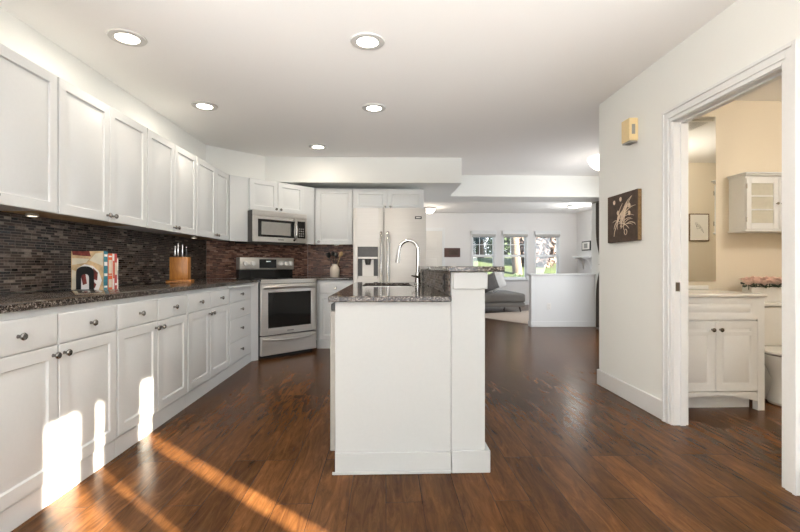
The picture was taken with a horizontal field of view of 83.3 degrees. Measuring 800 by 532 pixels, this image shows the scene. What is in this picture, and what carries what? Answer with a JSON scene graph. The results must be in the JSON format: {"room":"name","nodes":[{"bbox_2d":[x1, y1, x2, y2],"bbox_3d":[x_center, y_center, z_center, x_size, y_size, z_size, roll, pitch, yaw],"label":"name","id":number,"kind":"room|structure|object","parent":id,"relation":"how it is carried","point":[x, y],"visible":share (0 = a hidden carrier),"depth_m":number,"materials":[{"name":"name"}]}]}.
{"room":"kitchen","nodes":[
{"label":"kitchen","id":0,"kind":"room"},
{"bbox_2d":[0,7,205,292],"bbox_3d":[-2.266,-0.195,1.125,0.120,2.530,8.590,0,0,-2],"label":"wall","id":1,"kind":"structure","parent":0,"point":[16,35],"depth_m":3.24,"materials":[{"name":"white paint"}]},
{"bbox_2d":[0,43,56,212],"bbox_3d":[-2.051,-0.682,2.061,0.358,0.775,0.927,0,0,-2],"label":"upper cabinet","id":2,"kind":"object","parent":1,"relation":"attached to","point":[28,91],"visible":1,"depth_m":2.32,"materials":[{"name":"white wood"}]},
{"bbox_2d":[2,77,146,227],"bbox_3d":[-2.080,-0.682,2.997,0.358,0.775,0.943,0,0,-2],"label":"upper cabinet","id":3,"kind":"object","parent":1,"relation":"attached to","point":[102,151],"visible":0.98,"depth_m":2.88,"materials":[{"name":"white wood"}]},
{"bbox_2d":[25,213,38,216],"bbox_3d":[-2.163,-0.299,2.647,0.068,0.014,0.068,0,0,-2],"label":"puck light","id":4,"kind":"object","parent":3,"relation":"attached to","point":[26,214],"visible":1,"depth_m":2.62,"materials":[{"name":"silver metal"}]},
{"bbox_2d":[0,211,205,292],"bbox_3d":[-2.274,-0.082,3.471,0.008,0.469,3.880,0,0,-2],"label":"backsplash","id":5,"kind":"structure","parent":1,"relation":"attached to","point":[35,252],"depth_m":3.04,"materials":[{"name":"tile"}]},
{"bbox_2d":[108,128,196,235],"bbox_3d":[-2.109,-0.682,3.923,0.358,0.775,0.909,0,0,-2],"label":"upper cabinet","id":6,"kind":"object","parent":1,"relation":"attached to","point":[171,169],"visible":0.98,"depth_m":3.86,"materials":[{"name":"white wood"}]},
{"bbox_2d":[164,157,228,240],"bbox_3d":[-2.137,-0.682,4.824,0.358,0.775,0.892,0,0,-2],"label":"upper cabinet","id":7,"kind":"object","parent":1,"relation":"attached to","point":[212,183],"visible":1,"depth_m":4.79,"materials":[{"name":"white wood"}]},
{"bbox_2d":[206,145,264,278],"bbox_3d":[-1.867,-0.195,5.985,0.085,2.530,1.640,0,0,43],"label":"wall","id":8,"kind":"structure","parent":0,"point":[231,162],"depth_m":5.70,"materials":[{"name":"white paint"}]},
{"bbox_2d":[206,240,307,278],"bbox_3d":[-1.832,-0.082,5.952,0.008,0.469,1.459,0,0,43],"label":"backsplash","id":9,"kind":"structure","parent":8,"relation":"attached to","point":[221,255],"depth_m":5.72,"materials":[{"name":"brown tile"}]},
{"bbox_2d":[229,175,313,243],"bbox_3d":[-1.683,-0.681,5.798,0.388,0.772,1.203,0,0,43],"label":"upper cabinet","id":10,"kind":"object","parent":8,"relation":"attached to","point":[245,194],"visible":0.97,"depth_m":5.55,"materials":[{"name":"white wood"}]},
{"bbox_2d":[235,209,306,245],"bbox_3d":[-1.622,-0.475,5.744,0.532,0.394,0.758,0,0,43],"label":"microwave","id":11,"kind":"object","parent":10,"relation":"attached to","point":[265,227],"visible":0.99,"depth_m":5.56,"materials":[{"name":"silver metal"}]},
{"bbox_2d":[314,188,332,339],"bbox_3d":[-0.505,-0.195,6.577,1.660,2.530,0.120,0,0,-2],"label":"wall","id":12,"kind":"structure","parent":0,"point":[314,188],"depth_m":6.50,"materials":[{"name":"white paint"}]},
{"bbox_2d":[308,244,352,276],"bbox_3d":[-0.970,-0.082,6.498,0.714,0.469,0.008,0,0,-2],"label":"backsplash","id":13,"kind":"structure","parent":12,"relation":"attached to","point":[319,265],"depth_m":6.49,"materials":[{"name":"brown tile"}]},
{"bbox_2d":[315,189,352,244],"bbox_3d":[-0.914,-0.680,6.323,0.517,0.770,0.358,0,0,-2],"label":"upper cabinet","id":14,"kind":"object","parent":12,"relation":"attached to","point":[333,207],"visible":0.98,"depth_m":6.18,"materials":[{"name":"white wood"}]},
{"bbox_2d":[353,189,423,207],"bbox_3d":[-0.163,-0.912,6.346,0.978,0.295,0.358,0,0,-2],"label":"upper cabinet","id":15,"kind":"object","parent":12,"relation":"attached to","point":[362,198],"visible":0.93,"depth_m":6.20,"materials":[{"name":"white wood"}]},
{"bbox_2d":[265,156,461,195],"bbox_3d":[-0.501,-1.290,6.613,2.630,0.340,1.150,0,0,-2],"label":"soffit","id":16,"kind":"structure","parent":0,"point":[436,176],"depth_m":6.05,"materials":[{"name":"white paint"}]},
{"bbox_2d":[0,0,781,212],"bbox_3d":[1.405,-1.500,4.696,7.700,0.080,15.700,0,0,-2],"label":"ceiling","id":17,"kind":"structure","parent":0,"point":[501,87],"depth_m":3.28,"materials":[{"name":"paint"}]},
{"bbox_2d":[106,28,147,46],"bbox_3d":[-1.740,-1.454,2.872,0.225,0.012,0.225,0,0,-2],"label":"recessed light","id":18,"kind":"object","parent":17,"relation":"in","point":[126,37],"visible":1,"depth_m":2.86,"materials":[{"name":"beige"}]},
{"bbox_2d":[191,101,217,110],"bbox_3d":[-1.778,-1.454,4.097,0.225,0.012,0.225,0,0,-2],"label":"recessed light","id":19,"kind":"object","parent":17,"relation":"in","point":[201,105],"visible":1,"depth_m":4.07,"materials":[{"name":"beige"}]},
{"bbox_2d":[309,144,326,149],"bbox_3d":[-1.001,-1.454,5.497,0.225,0.012,0.225,0,0,-2],"label":"recessed light","id":20,"kind":"object","parent":17,"relation":"in","point":[313,146],"visible":1,"depth_m":5.47,"materials":[{"name":"beige"}]},
{"bbox_2d":[350,32,384,49],"bbox_3d":[-0.211,-1.454,2.920,0.225,0.012,0.225,0,0,-2],"label":"recessed light","id":21,"kind":"object","parent":17,"relation":"in","point":[363,40],"visible":1,"depth_m":2.90,"materials":[{"name":"beige"}]},
{"bbox_2d":[362,103,385,111],"bbox_3d":[-0.239,-1.454,4.145,0.225,0.012,0.225,0,0,-2],"label":"recessed light","id":22,"kind":"object","parent":17,"relation":"in","point":[370,107],"visible":1,"depth_m":4.12,"materials":[{"name":"beige"}]},
{"bbox_2d":[424,207,435,212],"bbox_3d":[0.731,-1.387,11.228,0.318,0.145,0.318,0,0,-2],"label":"hall light","id":23,"kind":"object","parent":17,"relation":"attached to","point":[428,209],"visible":0.84,"depth_m":11.11,"materials":[{"name":"white glass"}]},
{"bbox_2d":[424,175,598,202],"bbox_3d":[1.870,-1.290,7.577,3.150,0.340,0.630,0,0,-2],"label":"ceiling beam","id":24,"kind":"structure","parent":17,"relation":"attached to","point":[473,188],"depth_m":7.28,"materials":[{"name":"white paint"}]},
{"bbox_2d":[567,205,579,207],"bbox_3d":[4.185,-1.427,10.835,0.297,0.065,0.297,0,0,-2],"label":"light","id":25,"kind":"object","parent":17,"relation":"attached to","point":[568,206],"visible":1,"depth_m":10.74,"materials":[{"name":"white ceramic"}]},
{"bbox_2d":[587,155,598,170],"bbox_3d":[2.813,-1.367,6.040,0.551,0.185,0.551,0,0,-2],"label":"light","id":26,"kind":"object","parent":17,"relation":"attached to","point":[593,161],"visible":0.19,"depth_m":5.99,"materials":[{"name":"white"}]},
{"bbox_2d":[11,305,799,531],"bbox_3d":[1.405,1.100,4.696,7.700,0.060,15.700,0,0,-2],"label":"floor","id":27,"kind":"structure","parent":0,"point":[568,453],"depth_m":2.35,"materials":[{"name":"brown wood"}]},
{"bbox_2d":[0,300,115,531],"bbox_3d":[-1.870,0.628,2.042,0.688,0.884,0.907,0,0,-2],"label":"base cabinet","id":28,"kind":"object","parent":27,"relation":"on","point":[58,364],"visible":0.99,"depth_m":2.02,"materials":[{"name":"white wood"}]},
{"bbox_2d":[0,278,258,313],"bbox_3d":[-1.911,0.169,3.574,0.738,0.030,4.064,0,0,-2],"label":"countertop","id":29,"kind":"structure","parent":28,"relation":"on","point":[30,300],"depth_m":2.52,"materials":[{"name":"stone"}]},
{"bbox_2d":[64,266,93,290],"bbox_3d":[-2.035,0.077,2.856,0.112,0.152,0.110,0,0,-2],"label":"bookend","id":30,"kind":"object","parent":29,"relation":"on","point":[80,271],"visible":0.99,"depth_m":2.91,"materials":[{"name":"black metal"}]},
{"bbox_2d":[71,251,107,289],"bbox_3d":[-2.024,0.029,2.935,0.206,0.250,0.046,0,0,-2],"label":"book","id":31,"kind":"object","parent":29,"relation":"on","point":[97,260],"visible":0.95,"depth_m":2.91,"materials":[{"name":"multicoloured paper"}]},
{"bbox_2d":[108,253,111,288],"bbox_3d":[-2.018,0.035,2.984,0.191,0.236,0.048,0,0,-2],"label":"book","id":32,"kind":"object","parent":29,"relation":"on","point":[109,255],"visible":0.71,"depth_m":2.98,"materials":[{"name":"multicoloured paper"}]},
{"bbox_2d":[109,260,111,273],"bbox_3d":[-1.923,0.005,2.987,0.001,0.090,0.034,0,0,-2],"label":"print","id":33,"kind":"object","parent":32,"relation":"on","point":[110,261],"depth_m":2.99},
{"bbox_2d":[112,254,113,288],"bbox_3d":[-2.017,0.035,3.020,0.186,0.236,0.020,0,0,-2],"label":"book","id":34,"kind":"object","parent":29,"relation":"on","point":[112,254],"visible":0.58,"depth_m":3.02,"materials":[{"name":"white paper"}]},
{"bbox_2d":[114,254,116,288],"bbox_3d":[-2.015,0.035,3.046,0.181,0.236,0.028,0,0,-2],"label":"book","id":35,"kind":"object","parent":29,"relation":"on","point":[115,255],"visible":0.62,"depth_m":3.04,"materials":[{"name":"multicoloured paper"}]},
{"bbox_2d":[117,258,117,288],"bbox_3d":[-2.006,0.051,3.069,0.161,0.205,0.011,0,0,-2],"label":"book","id":36,"kind":"object","parent":29,"relation":"on","point":[117,258],"visible":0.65,"depth_m":3.07,"materials":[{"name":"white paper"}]},
{"bbox_2d":[166,257,193,282],"bbox_3d":[-2.030,0.036,4.159,0.210,0.235,0.170,0,0,-14],"label":"knife block","id":37,"kind":"object","parent":29,"relation":"on","point":[179,267],"visible":0.98,"depth_m":4.10,"materials":[{"name":"brown wood"}]},
{"bbox_2d":[177,242,178,256],"bbox_3d":[-2.056,-0.153,4.168,0.016,0.142,0.024,0,0,-14],"label":"knife","id":38,"kind":"object","parent":37,"relation":"in","point":[177,242],"visible":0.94,"depth_m":4.16,"materials":[{"name":"silver metal"}]},
{"bbox_2d":[114,291,186,457],"bbox_3d":[-1.898,0.628,2.942,0.688,0.884,0.889,0,0,-2],"label":"base cabinet","id":39,"kind":"object","parent":27,"relation":"on","point":[151,330],"visible":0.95,"depth_m":2.83,"materials":[{"name":"white wood"}]},
{"bbox_2d":[185,286,228,406],"bbox_3d":[-1.927,0.628,3.845,0.688,0.884,0.910,0,0,-2],"label":"base cabinet","id":40,"kind":"object","parent":27,"relation":"on","point":[207,308],"visible":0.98,"depth_m":3.77,"materials":[{"name":"white wood"}]},
{"bbox_2d":[228,283,253,376],"bbox_3d":[-1.949,0.628,4.672,0.695,0.884,0.739,0,0,-2],"label":"base cabinet","id":41,"kind":"object","parent":27,"relation":"on","point":[239,294],"visible":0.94,"depth_m":4.59,"materials":[{"name":"white wood"}]},
{"bbox_2d":[251,282,257,360],"bbox_3d":[-1.655,0.628,5.086,0.020,0.884,0.104,0,0,44],"label":"trim","id":42,"kind":"structure","parent":41,"relation":"attached to","point":[254,289],"depth_m":5.08,"materials":[{"name":"white wood"}]},
{"bbox_2d":[236,257,316,359],"bbox_3d":[-1.520,0.482,5.560,0.745,1.175,0.762,0,0,43],"label":"stove","id":43,"kind":"object","parent":27,"relation":"on","point":[287,305],"visible":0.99,"depth_m":5.39,"materials":[{"name":"silver metal"}]},
{"bbox_2d":[256,278,316,281],"bbox_3d":[-1.494,0.167,5.535,0.906,0.021,0.906,0,0,-2],"label":"cooktop","id":44,"kind":"object","parent":43,"relation":"in","point":[260,279],"depth_m":5.43,"materials":[{"name":"silver metal"}]},
{"bbox_2d":[330,302,334,450],"bbox_3d":[-0.074,0.634,2.663,0.602,0.872,0.594,0,0,-2],"label":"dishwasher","id":45,"kind":"object","parent":27,"relation":"on","point":[332,312],"visible":0.19,"depth_m":2.36,"materials":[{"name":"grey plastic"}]},
{"bbox_2d":[317,280,352,348],"bbox_3d":[-0.852,0.628,6.145,0.469,0.884,0.703,0,0,-2],"label":"base cabinet","id":46,"kind":"object","parent":27,"relation":"on","point":[325,288],"visible":0.52,"depth_m":5.83,"materials":[{"name":"white wood"}]},
{"bbox_2d":[293,277,352,279],"bbox_3d":[-1.099,0.169,6.146,0.972,0.030,0.685,0,0,-2],"label":"countertop","id":47,"kind":"structure","parent":46,"relation":"on","point":[318,278],"depth_m":5.82,"materials":[{"name":"stone"}]},
{"bbox_2d":[330,264,339,276],"bbox_3d":[-0.898,0.062,6.195,0.131,0.182,0.131,0,0,-2],"label":"utensil crock","id":48,"kind":"object","parent":47,"relation":"on","point":[334,269],"visible":0.96,"depth_m":6.14,"materials":[{"name":"white ceramic"}]},
{"bbox_2d":[325,252,331,264],"bbox_3d":[-0.956,-0.033,6.183,0.146,0.317,0.044,0,0,-14],"label":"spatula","id":49,"kind":"object","parent":48,"relation":"in","point":[328,254],"visible":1,"depth_m":6.17,"materials":[{"name":"black plastic"}]},
{"bbox_2d":[353,208,425,282],"bbox_3d":[-0.141,0.175,5.981,0.908,1.790,0.916,0,0,-2],"label":"refrigerator","id":50,"kind":"object","parent":27,"relation":"on","point":[378,233],"visible":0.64,"depth_m":5.60,"materials":[{"name":"grey metal"}]},
{"bbox_2d":[358,257,377,277],"bbox_3d":[-0.400,0.021,5.614,0.242,0.268,0.053,0,0,-2],"label":"water dispenser","id":51,"kind":"object","parent":50,"relation":"attached to","point":[367,266],"depth_m":5.63,"materials":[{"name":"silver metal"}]},
{"bbox_2d":[332,272,489,474],"bbox_3d":[0.012,0.550,3.328,0.848,1.039,2.032,0,0,-2],"label":"kitchen island","id":52,"kind":"object","parent":27,"relation":"on","point":[410,376],"visible":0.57,"depth_m":2.33,"materials":[{"name":"white paint"}]},
{"bbox_2d":[328,282,451,301],"bbox_3d":[-0.083,0.170,3.328,0.632,0.029,2.062,0,0,-2],"label":"island countertop","id":53,"kind":"structure","parent":52,"relation":"on","point":[357,291],"depth_m":2.54,"materials":[{"name":"stone"}]},
{"bbox_2d":[365,286,408,286],"bbox_3d":[-0.106,0.287,3.719,0.398,0.205,0.808,0,0,-2],"label":"sink","id":54,"kind":"object","parent":53,"relation":"in","point":[365,286],"visible":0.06,"depth_m":4.12,"materials":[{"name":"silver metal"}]},
{"bbox_2d":[395,239,420,283],"bbox_3d":[0.069,-0.038,3.784,0.221,0.385,0.100,0,0,-2],"label":"faucet","id":55,"kind":"object","parent":53,"relation":"on","point":[417,273],"visible":0.98,"depth_m":3.79,"materials":[{"name":"silver metal"}]},
{"bbox_2d":[420,269,449,294],"bbox_3d":[0.229,0.092,3.344,0.008,0.122,1.960,0,0,-2],"label":"backsplash","id":56,"kind":"structure","parent":52,"relation":"attached to","point":[432,278],"depth_m":2.93,"materials":[{"name":"stone"}]},
{"bbox_2d":[442,273,444,291],"bbox_3d":[0.244,0.092,2.529,0.010,0.100,0.072,0,0,-2],"label":"outlet","id":57,"kind":"object","parent":56,"relation":"attached to","point":[443,275],"visible":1,"depth_m":2.51,"materials":[{"name":"black plastic"}]},
{"bbox_2d":[420,266,504,271],"bbox_3d":[0.360,0.016,3.351,0.293,0.028,2.084,0,0,-2],"label":"bar","id":58,"kind":"object","parent":52,"relation":"on","point":[435,268],"visible":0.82,"depth_m":2.31,"materials":[{"name":"stone"}]},
{"bbox_2d":[485,290,524,311],"bbox_3d":[2.247,0.666,11.075,1.220,0.792,1.600,0,0,-2],"label":"sofa","id":59,"kind":"object","parent":27,"relation":"on","point":[499,298],"visible":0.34,"depth_m":10.29,"materials":[{"name":"grey fabric"}]},
{"bbox_2d":[485,272,499,292],"bbox_3d":[2.107,0.387,10.554,0.513,0.513,0.170,0,0,-16],"label":"pillow","id":60,"kind":"object","parent":59,"relation":"on","point":[492,281],"visible":0.59,"depth_m":10.49,"materials":[{"name":"grey fabric"}]},
{"bbox_2d":[492,272,506,291],"bbox_3d":[2.341,0.373,10.854,0.554,0.554,0.170,0,0,-18],"label":"pillow","id":61,"kind":"object","parent":59,"relation":"on","point":[501,282],"visible":0.54,"depth_m":10.80,"materials":[{"name":"white fabric"}]},
{"bbox_2d":[485,290,524,302],"bbox_3d":[2.347,0.737,11.078,1.020,0.203,1.600,0,0,-2],"label":"seat cushion","id":62,"kind":"object","parent":59,"relation":"on","point":[499,296],"depth_m":10.29,"materials":[{"name":"grey fabric"}]},
{"bbox_2d":[485,311,528,323],"bbox_3d":[2.742,1.065,9.431,1.899,0.009,1.992,0,0,-31],"label":"rug","id":63,"kind":"object","parent":27,"relation":"on","point":[522,317],"visible":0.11,"depth_m":9.45,"materials":[{"name":"beige fabric"}]},
{"bbox_2d":[688,297,764,409],"bbox_3d":[2.324,0.650,3.613,0.740,0.840,0.646,0,0,-2],"label":"bathroom vanity","id":64,"kind":"object","parent":27,"relation":"on","point":[726,335],"visible":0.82,"depth_m":3.33,"materials":[{"name":"white wood"}]},
{"bbox_2d":[688,285,766,296],"bbox_3d":[2.327,0.199,3.623,0.757,0.060,0.627,0,0,-2],"label":"countertop","id":65,"kind":"structure","parent":64,"relation":"on","point":[693,290],"depth_m":3.35,"materials":[{"name":"white ceramic"}]},
{"bbox_2d":[765,302,781,405],"bbox_3d":[3.024,0.686,3.620,0.470,0.768,0.662,0,0,-2],"label":"toilet","id":66,"kind":"object","parent":27,"relation":"on","point":[773,310],"visible":0.3,"depth_m":3.57,"materials":[{"name":"white ceramic"}]},
{"bbox_2d":[742,286,781,301],"bbox_3d":[3.137,0.239,3.829,0.380,0.125,0.110,0,0,-2],"label":"flower planter","id":67,"kind":"object","parent":66,"relation":"on","point":[774,294],"visible":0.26,"depth_m":3.77,"materials":[{"name":"white ceramic"}]},
{"bbox_2d":[739,277,751,285],"bbox_3d":[2.967,0.134,3.854,0.108,0.089,0.107,0,0,-23],"label":"rose","id":68,"kind":"object","parent":67,"relation":"in","point":[745,278],"visible":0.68,"depth_m":3.84,"materials":[{"name":"pink plant"}]},
{"bbox_2d":[742,279,755,289],"bbox_3d":[2.938,0.156,3.793,0.108,0.089,0.107,0,0,-22],"label":"rose","id":69,"kind":"object","parent":67,"relation":"in","point":[748,282],"visible":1,"depth_m":3.78,"materials":[{"name":"pink plant"}]},
{"bbox_2d":[749,278,764,286],"bbox_3d":[2.994,0.144,3.780,0.107,0.089,0.107,0,0,42],"label":"rose","id":70,"kind":"object","parent":67,"relation":"on","point":[756,280],"visible":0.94,"depth_m":3.76,"materials":[{"name":"pink plant"}]},
{"bbox_2d":[757,281,770,287],"bbox_3d":[3.054,0.160,3.787,0.107,0.089,0.107,0,0,30],"label":"rose","id":71,"kind":"object","parent":67,"relation":"on","point":[762,282],"visible":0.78,"depth_m":3.76,"materials":[{"name":"pink plant"}]},
{"bbox_2d":[764,278,775,286],"bbox_3d":[3.109,0.146,3.784,0.107,0.089,0.108,0,0,6],"label":"rose","id":72,"kind":"object","parent":67,"relation":"on","point":[768,280],"visible":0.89,"depth_m":3.77,"materials":[{"name":"pink plant"}]},
{"bbox_2d":[770,279,781,287],"bbox_3d":[3.168,0.156,3.790,0.107,0.089,0.107,0,0,7],"label":"rose","id":73,"kind":"object","parent":67,"relation":"on","point":[777,282],"visible":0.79,"depth_m":3.77,"materials":[{"name":"pink plant"}]},
{"bbox_2d":[426,213,576,300],"bbox_3d":[2.527,-0.195,12.510,4.970,2.530,0.150,0,0,-2],"label":"wall","id":74,"kind":"structure","parent":0,"point":[458,227],"depth_m":12.45,"materials":[{"name":"paint"}]},
{"bbox_2d":[426,228,444,265],"bbox_3d":[0.827,0.010,12.327,0.820,2.120,0.107,0,0,-2],"label":"door","id":75,"kind":"structure","parent":74,"relation":"in","point":[435,237],"depth_m":12.35,"materials":[{"name":"white wood"}]},
{"bbox_2d":[444,248,459,256],"bbox_3d":[1.435,-0.370,12.386,0.440,0.250,0.028,0,0,-2],"label":"wall plaque","id":76,"kind":"object","parent":74,"relation":"attached to","point":[448,252],"visible":1,"depth_m":12.37,"materials":[{"name":"brown wood"}]},
{"bbox_2d":[471,230,495,272],"bbox_3d":[2.305,-0.292,12.458,0.735,1.375,0.150,0,0,-2],"label":"window","id":77,"kind":"structure","parent":74,"relation":"in","point":[493,244],"depth_m":12.42,"materials":[{"name":"white wood"}]},
{"bbox_2d":[471,231,496,236],"bbox_3d":[2.308,-0.873,12.369,0.685,0.165,0.073,0,0,-2],"label":"roller blind","id":78,"kind":"object","parent":77,"relation":"attached to","point":[474,233],"visible":1,"depth_m":12.34,"materials":[{"name":"white fabric"}]},
{"bbox_2d":[502,231,528,279],"bbox_3d":[3.182,-0.292,12.485,0.766,1.375,0.150,0,0,-2],"label":"window","id":79,"kind":"structure","parent":74,"relation":"in","point":[525,244],"depth_m":12.51,"materials":[{"name":"white wood"}]},
{"bbox_2d":[502,231,528,236],"bbox_3d":[3.185,-0.873,12.396,0.716,0.165,0.073,0,0,-2],"label":"roller blind","id":80,"kind":"object","parent":79,"relation":"attached to","point":[505,233],"visible":1,"depth_m":12.37,"materials":[{"name":"white fabric"}]},
{"bbox_2d":[534,231,559,273],"bbox_3d":[4.077,-0.292,12.513,0.769,1.375,0.150,0,0,-2],"label":"window","id":81,"kind":"structure","parent":74,"relation":"in","point":[557,244],"depth_m":12.54,"materials":[{"name":"white wood"}]},
{"bbox_2d":[535,231,560,236],"bbox_3d":[4.080,-0.873,12.424,0.719,0.165,0.073,0,0,-2],"label":"roller blind","id":82,"kind":"object","parent":81,"relation":"attached to","point":[537,233],"visible":1,"depth_m":12.39,"materials":[{"name":"white fabric"}]},
{"bbox_2d":[527,274,595,326],"bbox_3d":[2.853,0.603,7.983,1.160,0.935,0.200,0,0,-2],"label":"wall","id":83,"kind":"structure","parent":0,"point":[571,297],"depth_m":7.91,"materials":[{"name":"white paint"}]},
{"bbox_2d":[577,210,591,273],"bbox_3d":[5.038,-0.195,10.262,0.090,2.530,4.500,0,0,-2],"label":"wall","id":84,"kind":"structure","parent":0,"point":[584,219],"depth_m":12.04,"materials":[{"name":"paint"}]},
{"bbox_2d":[572,256,591,268],"bbox_3d":[4.812,-0.087,11.855,0.259,0.335,0.720,0,0,-2],"label":"wall shelf","id":85,"kind":"object","parent":84,"relation":"attached to","point":[580,259],"visible":0.91,"depth_m":11.65,"materials":[{"name":"white wood"}]},
{"bbox_2d":[582,241,590,250],"bbox_3d":[4.927,-0.535,11.909,0.028,0.250,0.500,0,0,-2],"label":"framed picture","id":86,"kind":"object","parent":84,"relation":"attached to","point":[586,245],"visible":1,"depth_m":11.86,"materials":[{"name":"black paper"}]},
{"bbox_2d":[592,203,598,326],"bbox_3d":[3.552,-0.195,6.095,0.120,2.530,3.936,0,0,-2],"label":"wall","id":87,"kind":"structure","parent":0,"point":[595,254],"depth_m":7.91,"materials":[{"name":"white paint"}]},
{"bbox_3d":[3.438,-1.095,6.335,0.091,0.024,3.050,0,0,-2],"label":"curtain rod","id":88,"kind":"object","parent":87,"relation":"attached to","visible":0},
{"bbox_2d":[596,202,598,327],"bbox_3d":[3.417,-0.015,7.351,0.088,2.130,0.804,0,0,-2],"label":"curtain","id":89,"kind":"object","parent":88,"relation":"hanging from","point":[597,204],"visible":0.09,"depth_m":7.71,"materials":[{"name":"grey fabric"}]},
{"bbox_2d":[599,0,799,399],"bbox_3d":[1.963,-0.195,0.508,0.100,2.530,7.134,0,0,-2],"label":"wall","id":90,"kind":"structure","parent":0,"point":[746,31],"depth_m":3.32,"materials":[{"name":"white paint"}]},
{"bbox_2d":[608,189,641,242],"bbox_3d":[1.798,-0.390,3.624,0.034,0.390,0.462,0,0,-2],"label":"wall art","id":91,"kind":"object","parent":90,"relation":"attached to","point":[624,209],"visible":1,"depth_m":3.57,"materials":[{"name":"brown wood"}]},
{"bbox_2d":[597,369,661,419],"bbox_3d":[2.644,1.002,3.627,1.688,0.135,0.975,0,0,-2],"label":"baseboard","id":92,"kind":"structure","parent":90,"relation":"attached to","point":[643,400],"depth_m":3.51,"materials":[{"name":"white wood"}]},
{"bbox_2d":[622,118,637,145],"bbox_3d":[1.785,-1.042,3.497,0.070,0.185,0.117,0,0,-2],"label":"door chime","id":93,"kind":"object","parent":90,"relation":"attached to","point":[630,125],"visible":1,"depth_m":3.44,"materials":[{"name":"beige plastic"}]},
{"bbox_2d":[632,124,634,133],"bbox_3d":[1.784,-1.048,3.438,0.026,0.075,0.001,0,0,-2],"label":"grille","id":94,"kind":"object","parent":93,"relation":"attached to","point":[633,125],"depth_m":3.44,"materials":[{"name":"grey plastic"}]},
{"bbox_2d":[662,39,799,495],"bbox_3d":[1.888,0.006,2.605,0.128,2.128,1.020,0,0,-2],"label":"door frame","id":95,"kind":"structure","parent":90,"relation":"in","point":[783,62],"depth_m":2.54,"materials":[{"name":"white wood"}]},
{"bbox_2d":[688,101,781,291],"bbox_3d":[3.391,-0.195,4.020,2.972,2.530,0.065,0,0,-2],"label":"wall","id":96,"kind":"structure","parent":0,"point":[748,133],"depth_m":3.98,"materials":[{"name":"beige paint"}]},
{"bbox_2d":[688,285,708,288],"bbox_3d":[2.317,0.187,3.926,0.757,0.036,0.020,0,0,-2],"label":"backsplash","id":97,"kind":"structure","parent":96,"relation":"attached to","point":[689,286],"depth_m":3.93,"materials":[{"name":"white ceramic"}]},
{"bbox_2d":[688,116,715,280],"bbox_3d":[2.353,-0.590,3.948,0.850,1.450,0.010,0,0,-2],"label":"mirror","id":98,"kind":"object","parent":96,"relation":"attached to","point":[701,130],"visible":0.42,"depth_m":3.95,"materials":[{"name":"silver mirror"}]},
{"bbox_2d":[727,172,781,232],"bbox_3d":[3.183,-0.538,3.868,0.600,0.497,0.221,0,0,-2],"label":"upper cabinet","id":99,"kind":"object","parent":96,"relation":"attached to","point":[755,198],"visible":0.77,"depth_m":3.79,"materials":[{"name":"white wood"}]},
{"label":"outside","id":100,"kind":"structure","parent":0,"visible":0},
{"bbox_3d":[5.644,-0.455,43.697,30.000,0.150,33.000,0,0,-2],"label":"gravel drive","id":101,"kind":"object","parent":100,"visible":0},
{"bbox_2d":[473,237,490,254],"bbox_3d":[6.100,-3.223,36.123,5.625,6.533,5.807,0,0,-20],"label":"tree","id":102,"kind":"object","parent":101,"relation":"on","point":[475,248],"visible":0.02,"depth_m":36.02,"materials":[{"name":"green plant"}]},
{"bbox_2d":[484,237,509,254],"bbox_3d":[7.504,-2.842,29.236,4.109,5.459,4.042,0,0,24],"label":"tree","id":103,"kind":"object","parent":101,"relation":"on","point":[506,239],"visible":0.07,"depth_m":29.03,"materials":[{"name":"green plant"}]},
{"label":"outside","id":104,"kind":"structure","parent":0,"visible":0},
{"bbox_2d":[473,257,555,276],"bbox_3d":[5.381,0.385,19.977,24.000,1.968,14.400,0,0,-2],"label":"lawn","id":105,"kind":"structure","parent":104,"point":[486,261],"depth_m":21.69,"materials":[{"name":"green plant"}]},
{"bbox_2d":[473,237,486,257],"bbox_3d":[4.539,-2.910,25.163,3.614,5.361,3.755,0,0,25],"label":"tree","id":106,"kind":"object","parent":105,"relation":"on","point":[475,240],"visible":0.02,"depth_m":24.97,"materials":[{"name":"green plant"}]},
{"bbox_2d":[511,237,522,274],"bbox_3d":[4.888,-2.373,19.634,3.787,5.720,3.614,0,0,-2],"label":"tree","id":107,"kind":"object","parent":105,"relation":"on","point":[516,261],"visible":0.02,"depth_m":19.50,"materials":[{"name":"beige plant"}]},
{"bbox_2d":[519,237,555,267],"bbox_3d":[7.156,-1.996,22.238,3.268,4.433,3.205,0,0,-2],"label":"tree","id":108,"kind":"object","parent":105,"relation":"on","point":[543,261],"visible":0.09,"depth_m":21.31,"materials":[{"name":"beige plant"}]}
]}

